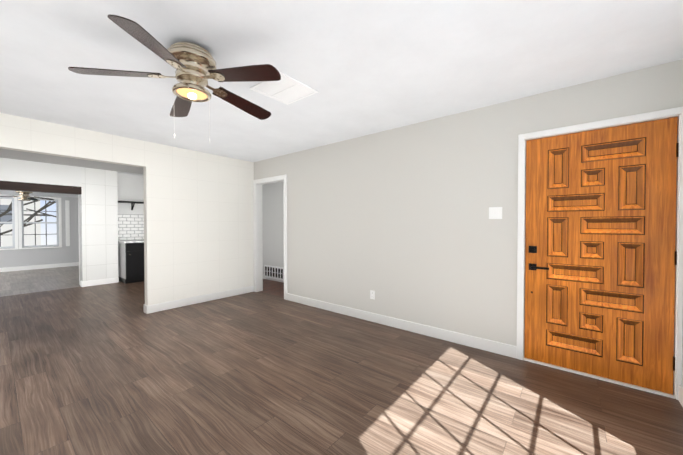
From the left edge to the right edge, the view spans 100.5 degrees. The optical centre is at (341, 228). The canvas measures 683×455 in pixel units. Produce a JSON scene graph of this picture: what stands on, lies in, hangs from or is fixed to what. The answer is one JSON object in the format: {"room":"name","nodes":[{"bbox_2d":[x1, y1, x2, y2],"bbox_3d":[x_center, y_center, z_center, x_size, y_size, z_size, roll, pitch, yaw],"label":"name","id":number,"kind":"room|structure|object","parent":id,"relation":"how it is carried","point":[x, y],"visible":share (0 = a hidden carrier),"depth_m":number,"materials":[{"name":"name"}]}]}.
{"room":"living room","nodes":[
{"label":"living room","id":0,"kind":"room"},
{"bbox_2d":[0,190,77,197],"bbox_3d":[-7.113,-1.105,6.840,3.988,0.339,4.600,1,1,39],"label":"ceiling","id":1,"kind":"structure","parent":0,"point":[40,193],"depth_m":7.85,"materials":[{"name":"paint"}]},
{"bbox_2d":[0,191,53,200],"bbox_3d":[-7.380,-0.796,6.638,0.939,0.272,0.934,1,1,39],"label":"fan","id":2,"kind":"object","parent":1,"relation":"hanging from","point":[24,195],"visible":0.81,"depth_m":6.60,"materials":[{"name":"beige metal"}]},
{"bbox_2d":[0,193,78,267],"bbox_3d":[-8.705,-0.073,8.153,0.120,2.440,4.840,1,1,39],"label":"wall","id":3,"kind":"structure","parent":0,"point":[64,253],"depth_m":8.37,"materials":[{"name":"grey paint"}]},
{"bbox_2d":[0,194,61,249],"bbox_3d":[-8.879,-0.178,7.804,0.050,1.480,1.711,1,1,39],"label":"sunroom window","id":4,"kind":"structure","parent":3,"relation":"in","point":[17,210],"depth_m":7.84,"materials":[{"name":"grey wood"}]},
{"bbox_2d":[0,262,78,271],"bbox_3d":[-8.652,1.090,8.126,0.016,0.115,4.600,1,1,39],"label":"baseboard","id":5,"kind":"structure","parent":3,"relation":"attached to","point":[19,268],"depth_m":8.11,"materials":[{"name":"white wood"}]},
{"bbox_2d":[65,200,69,245],"bbox_3d":[-8.268,-0.169,8.576,0.020,1.380,0.090,1,1,39],"label":"trim strip","id":6,"kind":"object","parent":3,"relation":"attached to","point":[67,217],"visible":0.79,"depth_m":8.57,"materials":[{"name":"white wood"}]},
{"bbox_2d":[0,181,81,194],"bbox_3d":[-6.136,-0.761,4.771,0.142,0.149,2.620,1,1,39],"label":"header beam","id":7,"kind":"structure","parent":0,"point":[28,187],"depth_m":5.29,"materials":[{"name":"brown wood"}]},
{"bbox_2d":[0,158,118,280],"bbox_3d":[-6.001,-0.030,5.052,0.250,2.440,3.210,1,1,39],"label":"wall","id":8,"kind":"structure","parent":0,"point":[98,211],"depth_m":5.87,"materials":[{"name":"paint"}]},
{"bbox_2d":[81,277,118,286],"bbox_3d":[-5.075,1.119,5.993,0.016,0.115,0.606,1,1,39],"label":"baseboard","id":9,"kind":"structure","parent":8,"relation":"attached to","point":[89,282],"depth_m":5.97,"materials":[{"name":"white wood"}]},
{"bbox_2d":[78,173,143,284],"bbox_3d":[-4.878,-0.053,6.723,0.120,2.440,1.980,1,1,39],"label":"wall","id":10,"kind":"structure","parent":0,"point":[130,187],"depth_m":6.58,"materials":[{"name":"white paint"}]},
{"bbox_2d":[118,201,143,209],"bbox_3d":[-4.604,-0.529,6.757,0.248,0.190,1.170,1,1,39],"label":"shelf","id":11,"kind":"object","parent":10,"relation":"attached to","point":[132,203],"visible":0.5,"depth_m":6.46,"materials":[{"name":"black"}]},
{"bbox_2d":[118,214,143,239],"bbox_3d":[-4.639,-0.049,6.910,0.012,0.595,1.388,1,1,39],"label":"backsplash","id":12,"kind":"structure","parent":10,"relation":"attached to","point":[130,226],"depth_m":6.59,"materials":[{"name":"tile"}]},
{"bbox_2d":[0,113,253,305],"bbox_3d":[-3.156,-0.011,3.628,0.120,2.440,4.600,1,1,39],"label":"wall","id":13,"kind":"structure","parent":0,"point":[198,223],"depth_m":4.36,"materials":[{"name":"paint"}]},
{"bbox_2d":[145,286,253,313],"bbox_3d":[-2.211,1.137,4.695,0.016,0.115,1.738,1,1,39],"label":"baseboard","id":14,"kind":"structure","parent":13,"relation":"attached to","point":[153,308],"depth_m":4.54,"materials":[{"name":"white wood"}]},
{"bbox_2d":[262,182,283,282],"bbox_3d":[-1.263,-0.047,6.266,4.040,2.440,0.120,1,1,39],"label":"wall","id":15,"kind":"structure","parent":0,"point":[273,219],"depth_m":6.40,"materials":[{"name":"white paint"}]},
{"bbox_2d":[264,265,283,280],"bbox_3d":[-1.491,0.981,6.380,0.800,0.290,0.012,1,1,39],"label":"air vent","id":16,"kind":"object","parent":15,"relation":"in","point":[274,272],"visible":0.79,"depth_m":6.38,"materials":[{"name":"white metal"}]},
{"bbox_2d":[0,266,682,454],"bbox_3d":[-3.556,1.227,4.540,12.690,0.060,5.720,1,1,39],"label":"floor","id":17,"kind":"structure","parent":0,"point":[109,369],"depth_m":2.18,"materials":[{"name":"wood"}]},
{"bbox_2d":[118,243,143,282],"bbox_3d":[-4.599,0.734,6.494,0.586,0.872,0.689,1,1,39],"label":"base cabinet","id":18,"kind":"object","parent":17,"relation":"on","point":[130,261],"depth_m":6.18,"materials":[{"name":"black wood"}]},
{"bbox_2d":[118,239,143,242],"bbox_3d":[-4.422,0.274,6.685,0.611,0.038,1.270,1,1,39],"label":"countertop","id":19,"kind":"structure","parent":18,"relation":"on","point":[119,241],"depth_m":6.21,"materials":[{"name":"white stone"}]},
{"bbox_2d":[0,0,682,174],"bbox_3d":[-3.556,-1.277,4.505,12.690,0.092,5.720,1,1,39],"label":"ceiling","id":20,"kind":"structure","parent":0,"point":[364,67],"depth_m":2.02,"materials":[{"name":"paint"}]},
{"bbox_2d":[68,14,280,142],"bbox_3d":[-0.995,-0.895,1.965,1.259,0.622,1.230,1,1,39],"label":"ceiling fan","id":21,"kind":"object","parent":20,"relation":"hanging from","point":[193,64],"visible":1,"depth_m":1.83,"materials":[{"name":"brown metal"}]},
{"bbox_2d":[250,72,317,104],"bbox_3d":[-0.499,-1.209,2.478,0.410,0.010,0.420,1,1,39],"label":"ceiling vent","id":22,"kind":"object","parent":20,"relation":"in","point":[285,89],"visible":1,"depth_m":2.46,"materials":[{"name":"white metal"}]},
{"bbox_2d":[254,59,682,345],"bbox_3d":[-2.342,-0.044,6.010,12.690,2.440,0.120,1,1,39],"label":"wall","id":23,"kind":"structure","parent":0,"point":[400,223],"depth_m":3.18,"materials":[{"name":"white paint"}]},
{"bbox_2d":[253,174,286,299],"bbox_3d":[-1.244,0.137,5.112,0.956,2.103,0.148,1,1,39],"label":"door frame","id":24,"kind":"structure","parent":23,"relation":"attached to","point":[257,235],"depth_m":5.33,"materials":[{"name":"white wood"}]},
{"bbox_2d":[370,290,374,299],"bbox_3d":[0.403,0.859,3.700,0.070,0.114,0.008,1,1,39],"label":"electrical outlet","id":25,"kind":"object","parent":23,"relation":"attached to","point":[372,294],"visible":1,"depth_m":3.70,"materials":[{"name":"white plastic"}]},
{"bbox_2d":[287,293,516,357],"bbox_3d":[0.370,1.151,3.727,3.309,0.115,0.016,1,1,39],"label":"baseboard","id":26,"kind":"structure","parent":23,"relation":"attached to","point":[504,349],"depth_m":3.30,"materials":[{"name":"white wood"}]},
{"bbox_2d":[489,207,501,218],"bbox_3d":[1.508,-0.155,2.783,0.116,0.116,0.012,1,1,39],"label":"light switch","id":27,"kind":"object","parent":23,"relation":"attached to","point":[495,212],"visible":1,"depth_m":2.78,"materials":[{"name":"white plastic"}]},
{"bbox_2d":[516,107,682,399],"bbox_3d":[2.083,0.177,2.393,1.014,2.100,0.138,1,1,39],"label":"door frame","id":28,"kind":"structure","parent":23,"relation":"attached to","point":[640,118],"depth_m":2.25,"materials":[{"name":"white wood"}]},
{"bbox_2d":[524,117,678,394],"bbox_3d":[2.067,0.198,2.348,0.928,2.022,0.100,1,1,39],"label":"entry door","id":29,"kind":"structure","parent":23,"relation":"in","point":[600,251],"depth_m":2.30,"materials":[{"name":"brown wood"}]},
{"bbox_2d":[681,321,682,386],"bbox_3d":[1.037,0.037,0.210,0.120,2.440,4.840,1,1,39],"label":"wall","id":30,"kind":"structure","parent":0,"point":[682,356],"depth_m":2.02,"materials":[{"name":"white paint"}]},
{"bbox_2d":[678,385,682,406],"bbox_3d":[0.988,1.199,0.274,0.016,0.115,4.552,1,1,39],"label":"baseboard","id":31,"kind":"structure","parent":30,"relation":"attached to","point":[680,389],"depth_m":2.00,"materials":[{"name":"white wood"}]},
{"label":"outside","id":32,"kind":"structure","parent":0,"visible":0},
{"bbox_2d":[40,200,56,244],"bbox_3d":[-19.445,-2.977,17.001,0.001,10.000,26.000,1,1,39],"label":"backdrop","id":33,"kind":"structure","parent":32,"point":[52,233],"depth_m":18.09,"materials":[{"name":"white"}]},
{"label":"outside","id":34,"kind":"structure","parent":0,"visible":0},
{"bbox_2d":[0,198,40,246],"bbox_3d":[-18.668,-0.924,13.234,4.600,4.600,6.700,1,1,39],"label":"house","id":35,"kind":"structure","parent":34,"point":[7,239],"depth_m":13.94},
{"bbox_2d":[0,200,55,234],"bbox_3d":[-11.761,-0.601,9.640,0.866,4.085,5.970,1,1,39],"label":"tree","id":36,"kind":"object","parent":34,"point":[30,215],"visible":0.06,"depth_m":10.28,"materials":[{"name":"plant"}]}
]}

